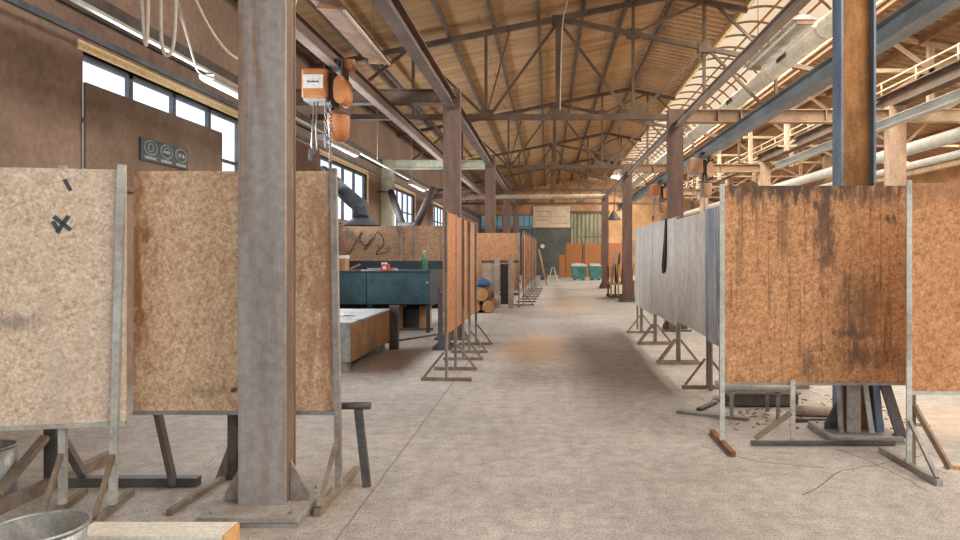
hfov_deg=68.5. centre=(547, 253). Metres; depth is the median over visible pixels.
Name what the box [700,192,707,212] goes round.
steel column
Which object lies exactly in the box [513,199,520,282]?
steel column
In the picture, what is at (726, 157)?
truss
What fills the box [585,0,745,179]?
ceiling
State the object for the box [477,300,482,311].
log
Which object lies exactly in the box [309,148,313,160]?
pendant
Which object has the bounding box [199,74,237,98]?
lamp
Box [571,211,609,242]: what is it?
door
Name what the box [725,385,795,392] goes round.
pipe
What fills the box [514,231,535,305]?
screen
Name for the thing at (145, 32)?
cable
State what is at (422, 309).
box
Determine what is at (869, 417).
bar
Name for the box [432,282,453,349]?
machine
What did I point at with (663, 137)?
beam
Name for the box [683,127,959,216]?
pipe
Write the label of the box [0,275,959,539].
floor
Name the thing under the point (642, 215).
wall
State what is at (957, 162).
cable tray
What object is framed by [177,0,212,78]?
power cable
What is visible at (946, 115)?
cross beam
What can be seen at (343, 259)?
carton
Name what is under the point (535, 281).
screen
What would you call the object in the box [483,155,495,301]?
steel column
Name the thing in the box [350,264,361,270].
tool
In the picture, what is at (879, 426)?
bar
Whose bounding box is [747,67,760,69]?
socket
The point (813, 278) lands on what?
screen
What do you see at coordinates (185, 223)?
screen
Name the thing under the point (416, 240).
screen
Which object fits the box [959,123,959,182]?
steel column
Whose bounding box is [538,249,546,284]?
wooden ladder
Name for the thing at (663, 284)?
screen
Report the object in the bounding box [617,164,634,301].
steel column
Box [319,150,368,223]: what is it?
window
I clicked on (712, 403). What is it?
bar
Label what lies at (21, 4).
trim
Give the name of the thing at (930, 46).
truss
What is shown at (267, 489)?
steel column
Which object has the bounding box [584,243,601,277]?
screen
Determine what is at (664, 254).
strap
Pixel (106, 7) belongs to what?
trim
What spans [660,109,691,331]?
steel column
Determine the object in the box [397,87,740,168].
roof truss
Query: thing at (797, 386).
block
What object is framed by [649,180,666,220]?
chain hoist
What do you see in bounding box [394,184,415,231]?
window
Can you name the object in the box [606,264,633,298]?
rack
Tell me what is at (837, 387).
bar
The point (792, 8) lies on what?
beam
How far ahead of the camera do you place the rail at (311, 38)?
9.64 m
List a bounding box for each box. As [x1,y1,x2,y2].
[399,304,405,327]
[419,305,431,327]
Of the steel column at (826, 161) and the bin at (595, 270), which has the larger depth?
the bin at (595, 270)
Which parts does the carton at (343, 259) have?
lid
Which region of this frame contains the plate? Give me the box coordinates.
[846,385,860,432]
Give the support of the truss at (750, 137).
on the runway
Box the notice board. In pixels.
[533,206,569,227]
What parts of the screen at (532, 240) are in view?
post, post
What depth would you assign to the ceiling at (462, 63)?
15.74 m
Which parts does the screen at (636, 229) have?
post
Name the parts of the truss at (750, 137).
post, post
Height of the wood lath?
0.022 m
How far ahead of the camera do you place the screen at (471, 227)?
9.97 m
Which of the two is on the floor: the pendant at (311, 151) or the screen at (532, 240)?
the screen at (532, 240)
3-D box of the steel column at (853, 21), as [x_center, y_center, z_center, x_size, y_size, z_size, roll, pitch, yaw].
[2.277,-0.600,5.210,0.510,3.900,0.510,0,0,0]
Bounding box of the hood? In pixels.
[341,218,379,225]
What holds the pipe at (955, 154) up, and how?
attached to the steel column at (826, 161)
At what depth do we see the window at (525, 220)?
44.93 m
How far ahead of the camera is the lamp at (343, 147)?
13.06 m
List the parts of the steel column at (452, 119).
plate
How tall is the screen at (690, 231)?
1.785 m
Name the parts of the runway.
rail post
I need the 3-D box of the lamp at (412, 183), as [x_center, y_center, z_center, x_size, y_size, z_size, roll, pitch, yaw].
[-3.900,-2.022,20.900,0.180,0.115,2.200,0,0,0]
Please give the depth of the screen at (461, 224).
8.86 m
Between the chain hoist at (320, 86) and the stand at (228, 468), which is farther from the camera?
the chain hoist at (320, 86)
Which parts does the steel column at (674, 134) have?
plate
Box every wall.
[0,0,479,382]
[480,176,711,274]
[636,0,959,203]
[876,158,958,185]
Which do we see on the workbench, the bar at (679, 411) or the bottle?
the bottle
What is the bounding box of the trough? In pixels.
[725,390,800,406]
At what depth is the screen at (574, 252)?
39.00 m
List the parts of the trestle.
leg, leg, leg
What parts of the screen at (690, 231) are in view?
post, post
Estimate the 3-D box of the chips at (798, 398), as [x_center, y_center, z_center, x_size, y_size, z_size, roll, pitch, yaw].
[2.243,1.343,5.981,1.518,0.012,1.258,0,0,0]
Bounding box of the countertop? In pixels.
[339,269,442,272]
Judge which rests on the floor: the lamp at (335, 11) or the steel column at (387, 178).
the steel column at (387, 178)
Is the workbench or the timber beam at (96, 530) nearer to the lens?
the timber beam at (96, 530)
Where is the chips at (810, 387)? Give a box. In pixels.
[688,387,929,430]
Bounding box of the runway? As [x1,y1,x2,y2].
[662,43,959,200]
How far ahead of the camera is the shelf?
21.06 m
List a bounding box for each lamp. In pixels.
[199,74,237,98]
[310,0,391,65]
[315,134,359,156]
[407,181,426,190]
[607,126,620,219]
[742,14,816,71]
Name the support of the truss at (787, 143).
on the runway
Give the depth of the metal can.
3.84 m
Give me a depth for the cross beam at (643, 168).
19.89 m
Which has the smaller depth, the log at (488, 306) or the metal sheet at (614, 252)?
the log at (488, 306)
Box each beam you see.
[86,522,239,539]
[296,89,442,105]
[371,0,456,109]
[393,160,484,169]
[462,107,492,166]
[496,166,508,191]
[510,190,516,205]
[606,177,621,196]
[609,189,699,194]
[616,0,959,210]
[627,130,666,174]
[632,164,759,172]
[675,0,810,126]
[683,109,888,123]
[906,108,959,122]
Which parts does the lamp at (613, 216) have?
lamp shade, cord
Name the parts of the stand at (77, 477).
post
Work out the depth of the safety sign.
7.86 m
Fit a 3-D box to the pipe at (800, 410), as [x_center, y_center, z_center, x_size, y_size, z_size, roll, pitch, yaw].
[2.195,1.305,5.825,0.334,0.088,0.090,0,0,9]
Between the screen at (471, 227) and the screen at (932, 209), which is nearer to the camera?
the screen at (932, 209)
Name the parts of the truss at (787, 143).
post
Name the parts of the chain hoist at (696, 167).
frame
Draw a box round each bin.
[571,263,586,279]
[588,263,601,279]
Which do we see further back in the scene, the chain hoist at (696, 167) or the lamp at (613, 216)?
the lamp at (613, 216)
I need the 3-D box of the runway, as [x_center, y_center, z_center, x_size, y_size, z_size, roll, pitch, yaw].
[6.150,-2.870,21.000,0.200,0.520,34.000,0,0,0]
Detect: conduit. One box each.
[70,0,428,189]
[377,64,483,181]
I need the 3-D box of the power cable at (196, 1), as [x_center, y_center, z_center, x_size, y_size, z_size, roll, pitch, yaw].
[-2.191,-1.991,5.112,0.114,1.226,1.460,0,0,20]
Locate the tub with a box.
[0,509,91,539]
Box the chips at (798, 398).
[717,398,920,428]
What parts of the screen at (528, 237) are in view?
post, post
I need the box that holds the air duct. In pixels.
[617,0,879,197]
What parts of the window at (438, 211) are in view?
pane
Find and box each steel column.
[197,0,329,527]
[381,160,393,225]
[434,89,467,339]
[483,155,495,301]
[500,183,509,290]
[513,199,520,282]
[598,189,609,288]
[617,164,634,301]
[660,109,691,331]
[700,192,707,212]
[758,162,770,185]
[807,0,905,444]
[822,157,831,183]
[884,105,905,185]
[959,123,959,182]
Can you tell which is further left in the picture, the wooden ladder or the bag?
the bag
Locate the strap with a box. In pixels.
[661,219,666,273]
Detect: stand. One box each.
[0,429,200,514]
[166,415,237,515]
[548,266,557,281]
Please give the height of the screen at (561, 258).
1.300 m
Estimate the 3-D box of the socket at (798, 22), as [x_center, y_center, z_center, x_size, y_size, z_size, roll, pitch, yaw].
[3.135,-2.830,8.540,0.210,0.060,0.040,0,0,0]
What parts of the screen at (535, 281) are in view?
post, post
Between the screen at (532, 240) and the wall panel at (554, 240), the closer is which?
the screen at (532, 240)
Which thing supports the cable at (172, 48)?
hanging from the rail at (311, 38)
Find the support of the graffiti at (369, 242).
hanging from the screen at (348, 235)
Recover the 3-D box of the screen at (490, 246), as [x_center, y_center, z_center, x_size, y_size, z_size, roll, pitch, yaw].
[-1.325,0.400,17.882,1.200,1.900,0.500,0,0,0]
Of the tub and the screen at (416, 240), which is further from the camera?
the screen at (416, 240)
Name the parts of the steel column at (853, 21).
plate, shim plate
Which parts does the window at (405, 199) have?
pane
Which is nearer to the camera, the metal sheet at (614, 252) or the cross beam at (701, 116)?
the cross beam at (701, 116)
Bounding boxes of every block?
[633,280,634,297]
[796,385,809,388]
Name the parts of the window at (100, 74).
sill, pane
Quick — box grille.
[776,52,785,62]
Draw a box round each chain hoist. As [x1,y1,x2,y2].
[302,58,355,170]
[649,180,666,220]
[687,152,715,211]
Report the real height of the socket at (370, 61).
0.060 m
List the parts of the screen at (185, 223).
rail, post, outrigger leg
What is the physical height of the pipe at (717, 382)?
0.061 m
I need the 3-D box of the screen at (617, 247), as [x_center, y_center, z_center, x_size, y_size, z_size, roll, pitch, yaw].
[3.639,0.365,38.982,1.150,1.970,0.500,0,0,0]
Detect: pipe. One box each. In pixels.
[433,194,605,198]
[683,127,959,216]
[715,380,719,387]
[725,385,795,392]
[795,405,831,416]
[818,150,959,185]
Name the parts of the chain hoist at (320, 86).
label plate, load chain, trolley plate, load chain, frame, trolley plate, trolley motor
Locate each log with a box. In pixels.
[477,287,491,300]
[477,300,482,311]
[482,298,497,312]
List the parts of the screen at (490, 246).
post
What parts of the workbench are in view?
panel, steel strip, panel, panel, floor rail, leg, panel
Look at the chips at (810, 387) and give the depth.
5.93 m
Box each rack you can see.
[481,258,518,307]
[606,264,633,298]
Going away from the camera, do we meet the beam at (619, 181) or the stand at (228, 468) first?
the stand at (228, 468)
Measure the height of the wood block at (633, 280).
0.550 m
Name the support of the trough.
on the floor
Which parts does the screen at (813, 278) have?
post, post, rail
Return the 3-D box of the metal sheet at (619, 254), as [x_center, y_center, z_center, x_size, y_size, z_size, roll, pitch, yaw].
[2.160,0.435,21.500,0.102,0.911,0.700,0,0,0]
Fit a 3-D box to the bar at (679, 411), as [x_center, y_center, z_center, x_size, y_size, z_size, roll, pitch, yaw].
[1.365,1.338,5.815,0.595,0.024,0.070,0,0,27]
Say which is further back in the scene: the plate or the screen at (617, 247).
the screen at (617, 247)
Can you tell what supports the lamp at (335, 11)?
hanging from the ceiling at (462, 63)
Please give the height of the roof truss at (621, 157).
2.354 m
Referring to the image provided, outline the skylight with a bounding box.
[606,0,885,187]
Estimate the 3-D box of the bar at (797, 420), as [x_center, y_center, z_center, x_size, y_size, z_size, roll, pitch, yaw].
[2.240,1.335,5.620,0.520,0.030,0.030,0,0,0]
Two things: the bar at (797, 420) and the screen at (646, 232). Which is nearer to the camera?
the bar at (797, 420)
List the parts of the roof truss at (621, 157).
post, post, gusset plate, post, post, gusset plate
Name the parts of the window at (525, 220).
pane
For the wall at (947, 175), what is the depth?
22.47 m
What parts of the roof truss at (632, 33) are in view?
post, post, gusset plate, post, gusset plate, gusset plate, post, gusset plate, gusset plate, post, gusset plate, post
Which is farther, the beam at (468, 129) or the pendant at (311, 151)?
the beam at (468, 129)
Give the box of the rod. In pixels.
[387,333,437,342]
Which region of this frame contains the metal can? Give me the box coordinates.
[0,439,18,497]
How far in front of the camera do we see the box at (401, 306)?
12.60 m
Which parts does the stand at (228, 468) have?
post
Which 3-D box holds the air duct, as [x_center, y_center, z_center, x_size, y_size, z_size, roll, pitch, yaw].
[4.099,-3.330,22.000,0.338,0.336,36.000,0,0,0]
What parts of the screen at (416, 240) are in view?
post, post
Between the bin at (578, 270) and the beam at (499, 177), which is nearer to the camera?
the beam at (499, 177)
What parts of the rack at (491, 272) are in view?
infill plate, post, rail, infill plate, post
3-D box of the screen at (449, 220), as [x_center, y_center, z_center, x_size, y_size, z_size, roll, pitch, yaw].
[-1.062,0.440,7.724,0.540,1.820,0.588,0,0,4]
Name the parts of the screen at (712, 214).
post, post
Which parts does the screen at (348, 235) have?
post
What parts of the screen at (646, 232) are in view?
post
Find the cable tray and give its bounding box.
[876,160,959,182]
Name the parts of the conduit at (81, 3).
drop rod, drop rod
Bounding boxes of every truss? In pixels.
[310,0,831,120]
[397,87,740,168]
[437,132,688,190]
[462,158,658,204]
[683,173,751,199]
[691,149,789,188]
[713,132,826,179]
[743,124,908,166]
[778,84,958,150]
[876,37,959,107]
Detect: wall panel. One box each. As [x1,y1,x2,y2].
[83,82,221,186]
[481,228,570,274]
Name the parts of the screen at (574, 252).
post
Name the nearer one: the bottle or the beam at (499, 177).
the bottle
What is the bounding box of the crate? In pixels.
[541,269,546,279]
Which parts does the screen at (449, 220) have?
post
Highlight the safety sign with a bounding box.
[139,137,187,169]
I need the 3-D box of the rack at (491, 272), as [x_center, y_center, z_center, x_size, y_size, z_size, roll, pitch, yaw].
[-1.193,0.720,17.425,0.945,1.260,0.150,0,0,0]
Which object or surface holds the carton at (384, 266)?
on the workbench
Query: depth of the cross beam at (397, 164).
18.54 m
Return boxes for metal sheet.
[612,251,615,282]
[616,253,620,282]
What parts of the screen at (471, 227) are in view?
post, post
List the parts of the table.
panel, plate, panel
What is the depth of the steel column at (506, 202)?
25.85 m
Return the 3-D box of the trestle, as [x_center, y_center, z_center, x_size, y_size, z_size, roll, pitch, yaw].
[1.690,1.242,5.860,0.410,0.215,0.320,0,0,0]
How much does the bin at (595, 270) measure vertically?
0.866 m
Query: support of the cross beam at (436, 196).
attached to the steel column at (506, 202)
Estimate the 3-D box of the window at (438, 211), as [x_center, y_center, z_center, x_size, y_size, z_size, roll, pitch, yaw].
[-4.495,-1.330,28.425,0.310,1.360,3.210,0,0,0]
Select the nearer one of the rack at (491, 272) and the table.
the table
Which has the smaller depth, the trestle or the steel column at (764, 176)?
the trestle
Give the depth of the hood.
12.71 m
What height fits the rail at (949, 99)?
0.415 m
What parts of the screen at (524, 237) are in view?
post, post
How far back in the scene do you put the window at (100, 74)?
8.04 m
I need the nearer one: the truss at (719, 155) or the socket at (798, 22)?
the socket at (798, 22)
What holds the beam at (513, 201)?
attached to the steel column at (506, 202)
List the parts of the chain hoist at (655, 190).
frame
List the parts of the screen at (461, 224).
post, post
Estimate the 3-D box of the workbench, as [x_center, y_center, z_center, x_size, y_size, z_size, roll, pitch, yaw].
[-3.110,0.740,12.744,2.180,1.220,1.512,0,0,0]
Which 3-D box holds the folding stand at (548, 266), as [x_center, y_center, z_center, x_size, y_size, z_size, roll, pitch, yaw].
[0.243,0.968,34.137,0.493,0.776,0.327,0,0,0]
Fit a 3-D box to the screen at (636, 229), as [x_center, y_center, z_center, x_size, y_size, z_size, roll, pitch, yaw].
[1.593,0.445,12.325,0.053,1.810,0.550,0,0,0]
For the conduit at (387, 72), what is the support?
attached to the roof truss at (632, 33)
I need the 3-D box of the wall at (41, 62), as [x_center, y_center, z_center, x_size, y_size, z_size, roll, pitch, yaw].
[-4.550,-1.185,21.000,0.300,5.070,48.000,0,0,0]
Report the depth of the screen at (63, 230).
3.65 m
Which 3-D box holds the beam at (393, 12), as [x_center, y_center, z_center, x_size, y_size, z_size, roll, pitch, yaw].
[-1.525,-2.390,7.440,0.150,0.200,7.310,0,0,0]
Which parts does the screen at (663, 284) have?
post, post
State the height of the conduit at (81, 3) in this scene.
1.620 m
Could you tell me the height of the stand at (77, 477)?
1.500 m
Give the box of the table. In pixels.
[340,305,398,372]
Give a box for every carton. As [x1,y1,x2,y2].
[339,255,349,270]
[381,262,389,270]
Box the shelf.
[606,282,633,284]
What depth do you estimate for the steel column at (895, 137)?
12.30 m
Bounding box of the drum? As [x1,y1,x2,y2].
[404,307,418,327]
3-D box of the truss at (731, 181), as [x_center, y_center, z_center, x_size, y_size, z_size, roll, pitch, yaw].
[8.097,-3.377,33.000,4.807,1.654,0.100,0,0,0]
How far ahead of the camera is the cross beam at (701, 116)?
12.39 m
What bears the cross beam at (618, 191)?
attached to the steel column at (605, 202)
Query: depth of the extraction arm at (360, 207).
12.92 m
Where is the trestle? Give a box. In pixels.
[725,392,780,419]
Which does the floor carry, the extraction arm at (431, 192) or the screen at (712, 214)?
the screen at (712, 214)
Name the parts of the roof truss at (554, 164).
gusset plate, post, gusset plate, post, gusset plate, post, gusset plate, gusset plate, post, gusset plate, post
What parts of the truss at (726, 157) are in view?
post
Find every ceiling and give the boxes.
[235,0,665,193]
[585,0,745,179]
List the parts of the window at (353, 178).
pane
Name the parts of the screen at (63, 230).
post, rail, post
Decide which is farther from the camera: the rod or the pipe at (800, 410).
the rod
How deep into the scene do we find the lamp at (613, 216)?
25.91 m
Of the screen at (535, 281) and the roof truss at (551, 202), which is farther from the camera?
the roof truss at (551, 202)
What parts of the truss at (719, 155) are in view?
post, post, post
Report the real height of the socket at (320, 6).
0.060 m
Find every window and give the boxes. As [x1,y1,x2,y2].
[77,39,237,192]
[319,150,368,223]
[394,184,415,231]
[433,202,442,225]
[480,214,534,238]
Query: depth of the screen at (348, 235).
14.30 m
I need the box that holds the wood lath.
[944,465,959,469]
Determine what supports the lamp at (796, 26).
hanging from the ceiling at (658, 63)
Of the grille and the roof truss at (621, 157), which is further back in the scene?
the roof truss at (621, 157)
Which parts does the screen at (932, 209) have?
post, post, rail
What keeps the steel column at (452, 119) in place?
on the floor
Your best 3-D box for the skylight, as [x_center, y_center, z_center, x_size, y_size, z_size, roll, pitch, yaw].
[4.662,-4.682,21.000,1.945,0.924,48.000,0,0,0]
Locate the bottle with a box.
[421,251,427,269]
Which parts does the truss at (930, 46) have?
node plate, post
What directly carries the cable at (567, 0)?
hanging from the ceiling at (462, 63)
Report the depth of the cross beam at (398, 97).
11.20 m
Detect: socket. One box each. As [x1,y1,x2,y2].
[317,3,343,9]
[368,59,385,63]
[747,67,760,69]
[796,20,813,24]
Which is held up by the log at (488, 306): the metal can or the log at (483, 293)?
the log at (483, 293)
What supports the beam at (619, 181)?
attached to the steel column at (626, 296)
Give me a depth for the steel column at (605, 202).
27.50 m
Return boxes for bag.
[477,278,490,286]
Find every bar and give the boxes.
[676,409,749,420]
[696,401,716,410]
[795,418,825,422]
[835,385,843,432]
[862,385,874,432]
[872,385,883,432]
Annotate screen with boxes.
[0,164,134,524]
[132,168,370,516]
[338,226,400,260]
[402,226,442,260]
[421,210,471,380]
[434,214,482,369]
[451,220,492,352]
[477,232,519,307]
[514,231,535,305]
[520,233,538,299]
[527,236,540,294]
[527,237,542,290]
[558,255,564,277]
[565,243,583,277]
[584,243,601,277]
[609,243,621,276]
[627,224,669,343]
[635,228,640,330]
[638,216,695,362]
[658,212,718,388]
[706,205,719,399]
[710,184,905,456]
[878,180,959,486]
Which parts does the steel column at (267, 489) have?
plate, shim plate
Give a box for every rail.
[296,10,496,208]
[773,88,959,168]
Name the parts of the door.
head rail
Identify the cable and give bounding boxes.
[140,0,149,46]
[159,0,176,57]
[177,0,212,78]
[194,0,296,59]
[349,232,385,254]
[559,0,567,109]
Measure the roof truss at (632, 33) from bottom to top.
2.354 m
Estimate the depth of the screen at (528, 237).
20.80 m
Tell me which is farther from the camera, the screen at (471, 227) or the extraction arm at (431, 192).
the extraction arm at (431, 192)
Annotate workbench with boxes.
[339,261,442,332]
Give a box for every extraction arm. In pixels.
[321,166,379,225]
[377,186,436,229]
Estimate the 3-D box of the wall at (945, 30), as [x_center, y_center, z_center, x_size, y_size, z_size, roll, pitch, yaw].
[9.200,-3.624,21.000,7.200,1.507,48.000,0,0,0]
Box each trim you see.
[4,0,479,221]
[57,0,479,218]

